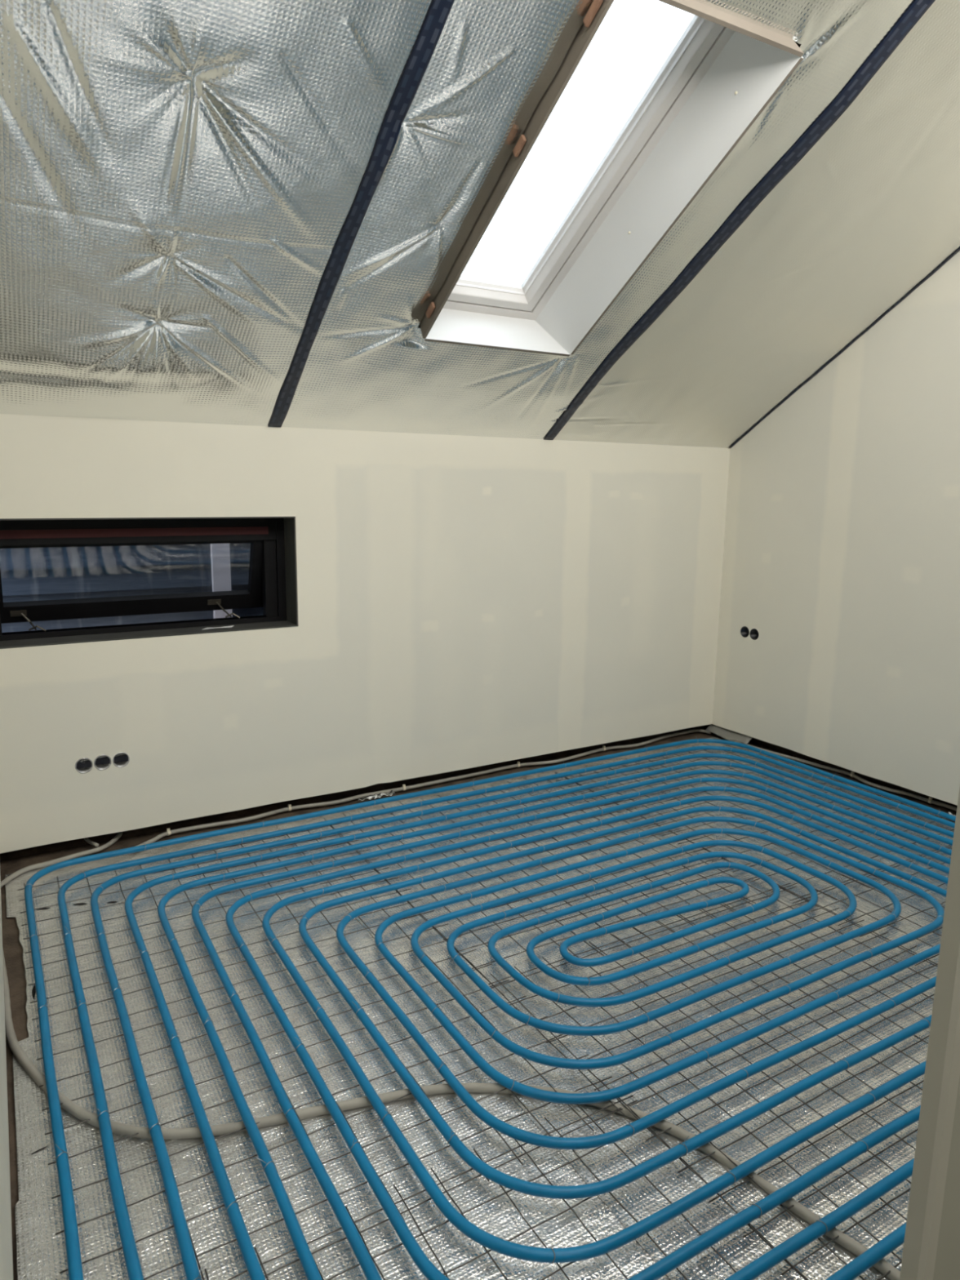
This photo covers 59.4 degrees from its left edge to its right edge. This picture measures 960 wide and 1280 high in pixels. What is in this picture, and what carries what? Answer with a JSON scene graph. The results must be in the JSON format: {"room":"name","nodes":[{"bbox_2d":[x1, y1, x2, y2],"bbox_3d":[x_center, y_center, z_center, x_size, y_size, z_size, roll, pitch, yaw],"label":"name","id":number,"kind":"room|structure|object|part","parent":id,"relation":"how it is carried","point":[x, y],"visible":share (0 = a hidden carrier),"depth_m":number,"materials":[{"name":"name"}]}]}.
{"room":"building under construction","nodes":[
{"label":"building under construction","id":0,"kind":"room"},
{"bbox_2d":[0,875,13,1279],"bbox_3d":[-1.086,-0.755,1.625,0.012,3.808,3.259,-5,12,-29],"label":"wall","id":1,"kind":"structure","parent":0,"point":[6,1236],"depth_m":1.68,"materials":[{"name":"beige paint"}]},
{"bbox_2d":[0,724,710,861],"bbox_3d":[-0.372,-0.240,4.299,4.320,1.995,0.175,-5,12,-30],"label":"wall","id":2,"kind":"structure","parent":0,"point":[55,846],"depth_m":4.10,"materials":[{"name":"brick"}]},
{"bbox_2d":[0,516,297,648],"bbox_3d":[-1.454,-0.281,3.614,1.266,0.496,0.335,-5,12,-30],"label":"window","id":3,"kind":"structure","parent":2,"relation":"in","point":[273,567],"depth_m":3.67,"materials":[{"name":"black metal"}]},
{"bbox_3d":[-1.852,-0.072,3.479,0.127,0.070,0.050,7,12,31],"label":"stay arm","id":4,"kind":"part","parent":3,"relation":"part of","materials":[{"name":"metal"}]},
{"bbox_3d":[-1.511,-0.298,3.671,1.198,0.397,0.174,-5,12,-30],"label":"sash","id":5,"kind":"part","parent":3,"relation":"part of","materials":[{"name":"black plastic"}]},
{"bbox_3d":[-1.415,-0.027,3.588,1.266,0.006,0.169,-5,12,-30],"label":"sill","id":6,"kind":"part","parent":3,"relation":"part of","materials":[{"name":"beige paint"}]},
{"bbox_2d":[203,625,234,629],"bbox_3d":[-1.149,-0.054,3.705,0.146,0.006,0.025,-6,13,-33],"label":"paper scrap","id":7,"kind":"object","parent":3,"relation":"on","point":[232,625],"visible":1,"depth_m":3.71,"materials":[{"name":"white paper"}]},
{"bbox_3d":[-1.166,-0.137,3.879,0.127,0.070,0.050,7,12,31],"label":"stay arm","id":8,"kind":"part","parent":3,"relation":"part of","materials":[{"name":"metal"}]},
{"bbox_2d":[0,413,729,853],"bbox_3d":[-0.216,-0.156,4.194,3.937,1.727,0.012,-5,12,-30],"label":"wall","id":9,"kind":"structure","parent":0,"point":[464,602],"depth_m":4.00,"materials":[{"name":"paint"}]},
{"bbox_2d":[75,757,93,773],"bbox_3d":[-1.641,0.513,3.486,0.066,0.066,0.051,-5,12,-30],"label":"box","id":10,"kind":"object","parent":9,"relation":"attached to","point":[84,765],"visible":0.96,"depth_m":3.48,"materials":[{"name":"grey plastic"}]},
{"bbox_2d":[93,754,111,770],"bbox_3d":[-1.580,0.505,3.521,0.066,0.066,0.051,-5,12,-30],"label":"box","id":11,"kind":"object","parent":9,"relation":"attached to","point":[103,762],"visible":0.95,"depth_m":3.51,"materials":[{"name":"grey plastic"}]},
{"bbox_2d":[112,752,129,767],"bbox_3d":[-1.519,0.499,3.557,0.066,0.066,0.051,-5,12,-30],"label":"box","id":12,"kind":"object","parent":9,"relation":"attached to","point":[120,759],"visible":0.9,"depth_m":3.55,"materials":[{"name":"grey plastic"}]},
{"bbox_2d":[0,731,956,1279],"bbox_3d":[1.105,1.304,2.099,4.800,0.205,6.000,-5,12,-30],"label":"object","id":13,"kind":"structure","parent":0,"point":[13,950],"depth_m":3.46,"materials":[{"name":"black plastic"}]},
{"bbox_2d":[0,831,123,888],"bbox_3d":[-1.715,0.896,3.410,0.119,0.036,0.621,6,12,26],"label":"cable conduit","id":14,"kind":"object","parent":13,"relation":"on","point":[119,834],"visible":0.98,"depth_m":3.42,"materials":[{"name":"grey plastic"}]},
{"bbox_2d":[84,837,98,846],"bbox_3d":[-1.647,0.858,3.571,0.111,0.022,0.017,10,14,40],"label":"cable conduit","id":15,"kind":"object","parent":13,"relation":"on","point":[86,839],"visible":0.97,"depth_m":3.57,"materials":[{"name":"grey plastic"}]},
{"bbox_2d":[4,825,671,1279],"bbox_3d":[-0.620,1.141,2.239,1.132,0.012,3.202,-5,12,-30],"label":"foil","id":16,"kind":"object","parent":13,"relation":"on","point":[42,1255],"visible":0.63,"depth_m":2.08,"materials":[{"name":"silver metal"}]},
{"bbox_2d":[17,823,637,1279],"bbox_3d":[-0.672,1.045,2.642,1.290,0.011,2.070,-5,12,-30],"label":"wire mesh","id":17,"kind":"object","parent":16,"relation":"on","point":[122,891],"visible":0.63,"depth_m":2.35,"materials":[{"name":"metal"}]},
{"bbox_2d":[2,947,900,1279],"bbox_3d":[-0.473,1.147,2.151,3.177,0.022,0.620,6,11,25],"label":"cable conduit","id":18,"kind":"object","parent":16,"relation":"on","point":[851,1245],"visible":0.62,"depth_m":2.04,"materials":[{"name":"grey plastic"}]},
{"bbox_2d":[204,1088,808,1279],"bbox_3d":[0.066,1.277,1.415,1.290,0.010,1.010,-5,12,-30],"label":"wire mesh","id":19,"kind":"object","parent":16,"relation":"on","point":[261,1264],"visible":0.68,"depth_m":1.77,"materials":[{"name":"metal"}]},
{"bbox_2d":[358,790,395,800],"bbox_3d":[-0.507,0.767,4.156,0.192,0.021,0.046,-5,12,-30],"label":"scrap","id":20,"kind":"object","parent":13,"relation":"on","point":[391,793],"visible":1,"depth_m":4.16,"materials":[{"name":"silver metal"}]},
{"bbox_2d":[135,728,711,846],"bbox_3d":[-0.026,0.718,4.477,3.453,0.030,0.127,-6,12,-32],"label":"cable conduit","id":21,"kind":"object","parent":13,"relation":"on","point":[604,748],"visible":0.98,"depth_m":4.27,"materials":[{"name":"plastic"}]},
{"bbox_2d":[275,737,955,1279],"bbox_3d":[1.065,0.979,3.224,2.805,0.013,3.204,-5,12,-30],"label":"foil","id":22,"kind":"object","parent":13,"relation":"on","point":[639,1197],"visible":0.51,"depth_m":2.58,"materials":[{"name":"silver metal"}]},
{"bbox_2d":[24,736,955,1279],"bbox_3d":[0.683,1.004,2.825,3.821,0.048,3.355,-5,12,-30],"label":"pipe","id":23,"kind":"object","parent":22,"relation":"on","point":[856,1267],"visible":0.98,"depth_m":2.59,"materials":[{"name":"blue plastic"}]},
{"bbox_2d":[323,771,795,995],"bbox_3d":[0.259,0.888,3.539,1.380,0.011,1.570,-5,12,-30],"label":"wire mesh","id":24,"kind":"object","parent":22,"relation":"on","point":[554,771],"visible":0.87,"depth_m":3.26,"materials":[{"name":"metal"}]},
{"bbox_2d":[490,884,937,1279],"bbox_3d":[1.000,1.128,2.310,1.380,0.011,1.580,-5,12,-30],"label":"wire mesh","id":25,"kind":"object","parent":22,"relation":"on","point":[668,949],"visible":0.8,"depth_m":2.33,"materials":[{"name":"metal"}]},
{"bbox_2d":[555,743,954,906],"bbox_3d":[1.343,0.800,4.115,1.320,0.011,1.670,-5,12,-30],"label":"wire mesh","id":26,"kind":"object","parent":22,"relation":"on","point":[704,744],"visible":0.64,"depth_m":4.08,"materials":[{"name":"metal"}]},
{"bbox_2d":[790,844,950,967],"bbox_3d":[2.084,1.033,2.885,1.320,0.012,1.480,-5,12,-30],"label":"wire mesh","id":27,"kind":"object","parent":22,"relation":"on","point":[948,845],"visible":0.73,"depth_m":3.09,"materials":[{"name":"metal"}]},
{"bbox_2d":[705,724,752,744],"bbox_3d":[1.551,0.576,5.221,0.086,0.064,0.340,-5,12,-30],"label":"flap","id":28,"kind":"object","parent":13,"relation":"on","point":[725,733],"visible":0.83,"depth_m":5.21,"materials":[{"name":"white plastic"}]},
{"bbox_2d":[725,738,956,811],"bbox_3d":[2.205,0.793,4.230,0.089,0.030,2.629,-6,12,-33],"label":"cable conduit","id":29,"kind":"object","parent":13,"relation":"on","point":[930,800],"visible":0.9,"depth_m":4.47,"materials":[{"name":"plastic"}]},
{"bbox_2d":[417,40,801,328],"bbox_3d":[0.606,-1.942,2.528,4.500,2.656,4.015,-5,12,-30],"label":"ceiling","id":30,"kind":"structure","parent":0,"point":[797,43],"depth_m":2.73,"materials":[{"name":"fabric"}]},
{"bbox_2d":[0,0,433,426],"bbox_3d":[-0.552,-1.642,1.764,1.230,2.106,3.270,-5,12,-30],"label":"sheet","id":31,"kind":"object","parent":30,"relation":"attached to","point":[180,180],"visible":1,"depth_m":2.42,"materials":[{"name":"silver metal"}]},
{"bbox_2d":[267,0,454,427],"bbox_3d":[-0.049,-1.683,2.074,0.072,2.091,3.237,-5,12,-30],"label":"tape","id":32,"kind":"object","parent":31,"relation":"attached to","point":[426,42],"visible":1,"depth_m":2.62,"materials":[{"name":"black plastic"}]},
{"bbox_2d":[281,0,915,439],"bbox_3d":[0.589,-1.751,2.438,1.508,2.106,3.282,-5,12,-30],"label":"sheet","id":33,"kind":"object","parent":30,"relation":"attached to","point":[369,366],"visible":0.98,"depth_m":2.90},
{"bbox_2d":[543,0,935,439],"bbox_3d":[1.201,-1.802,2.804,0.107,2.092,3.237,-6,12,-31],"label":"tape","id":34,"kind":"object","parent":33,"relation":"attached to","point":[917,9],"visible":1,"depth_m":3.09,"materials":[{"name":"black plastic"}]},
{"bbox_2d":[419,0,804,356],"bbox_3d":[0.336,-1.604,2.966,0.738,0.985,1.311,-5,12,-30],"label":"frame","id":35,"kind":"structure","parent":30,"relation":"attached to","point":[724,69],"depth_m":3.00,"materials":[{"name":"white plastic"}]},
{"bbox_3d":[0.283,-1.667,2.966,0.478,0.752,1.112,-5,12,-30],"label":"sash","id":36,"kind":"part","parent":35,"relation":"part of","materials":[{"name":"white plastic"}]},
{"bbox_3d":[0.280,-1.679,2.970,0.588,0.840,1.223,-5,12,-30],"label":"frame","id":37,"kind":"part","parent":35,"relation":"part of","materials":[{"name":"white plastic"}]},
{"bbox_2d":[553,0,959,448],"bbox_3d":[1.750,-1.860,3.116,1.355,2.105,3.258,-5,12,-30],"label":"sheet","id":38,"kind":"object","parent":30,"relation":"attached to","point":[871,210],"visible":1,"depth_m":3.63,"materials":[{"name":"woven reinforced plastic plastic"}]},
{"bbox_2d":[728,248,959,448],"bbox_3d":[2.323,-1.908,3.461,0.024,2.093,3.235,-5,12,-30],"label":"tape","id":39,"kind":"object","parent":38,"relation":"attached to","point":[957,250],"visible":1,"depth_m":4.29,"materials":[{"name":"black plastic"}]},
{"bbox_2d":[711,250,959,805],"bbox_3d":[2.328,-1.085,3.615,0.012,3.831,3.254,-5,12,-30],"label":"wall","id":40,"kind":"structure","parent":0,"point":[842,547],"depth_m":4.34,"materials":[{"name":"white paint"}]},
{"bbox_2d":[740,626,749,637],"bbox_3d":[1.606,-0.050,5.054,0.051,0.066,0.066,-5,12,-30],"label":"box","id":41,"kind":"object","parent":40,"relation":"attached to","point":[744,631],"visible":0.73,"depth_m":5.07,"materials":[{"name":"black plastic"}]},
{"bbox_2d":[749,628,758,639],"bbox_3d":[1.643,-0.036,4.994,0.051,0.066,0.066,-5,12,-30],"label":"box","id":42,"kind":"object","parent":40,"relation":"attached to","point":[753,633],"visible":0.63,"depth_m":5.01,"materials":[{"name":"black plastic"}]},
{"bbox_2d":[749,737,957,811],"bbox_3d":[2.566,-1.312,3.571,0.180,4.445,4.050,-5,12,-30],"label":"wall","id":43,"kind":"structure","parent":0,"point":[753,740],"depth_m":4.71,"materials":[{"name":"brick"}]},
{"bbox_2d":[933,1075,959,1279],"bbox_3d":[1.489,-0.793,1.227,4.115,4.245,0.023,-5,12,-30],"label":"wall","id":44,"kind":"structure","parent":0,"point":[947,1265],"depth_m":0.88,"materials":[{"name":"paint"}]},
{"bbox_2d":[899,786,959,1279],"bbox_3d":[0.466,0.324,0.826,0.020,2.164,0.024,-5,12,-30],"label":"door","id":45,"kind":"structure","parent":44,"relation":"in","point":[942,1069],"depth_m":0.84,"materials":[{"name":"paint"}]},
{"label":"outside","id":46,"kind":"structure","parent":0,"visible":0},
{"bbox_2d":[0,542,263,632],"bbox_3d":[-1.874,-0.369,4.144,9.000,2.895,0.046,-5,12,-30],"label":"window glass","id":47,"kind":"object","parent":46,"point":[27,574],"depth_m":4.18,"materials":[{"name":"clear glass"}]},
{"bbox_2d":[209,543,232,618],"bbox_3d":[-1.360,-0.276,4.436,0.093,2.700,0.033,-5,12,-30],"label":"post","id":48,"kind":"object","parent":47,"relation":"attached to","point":[220,553],"visible":0.11,"depth_m":4.40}
]}

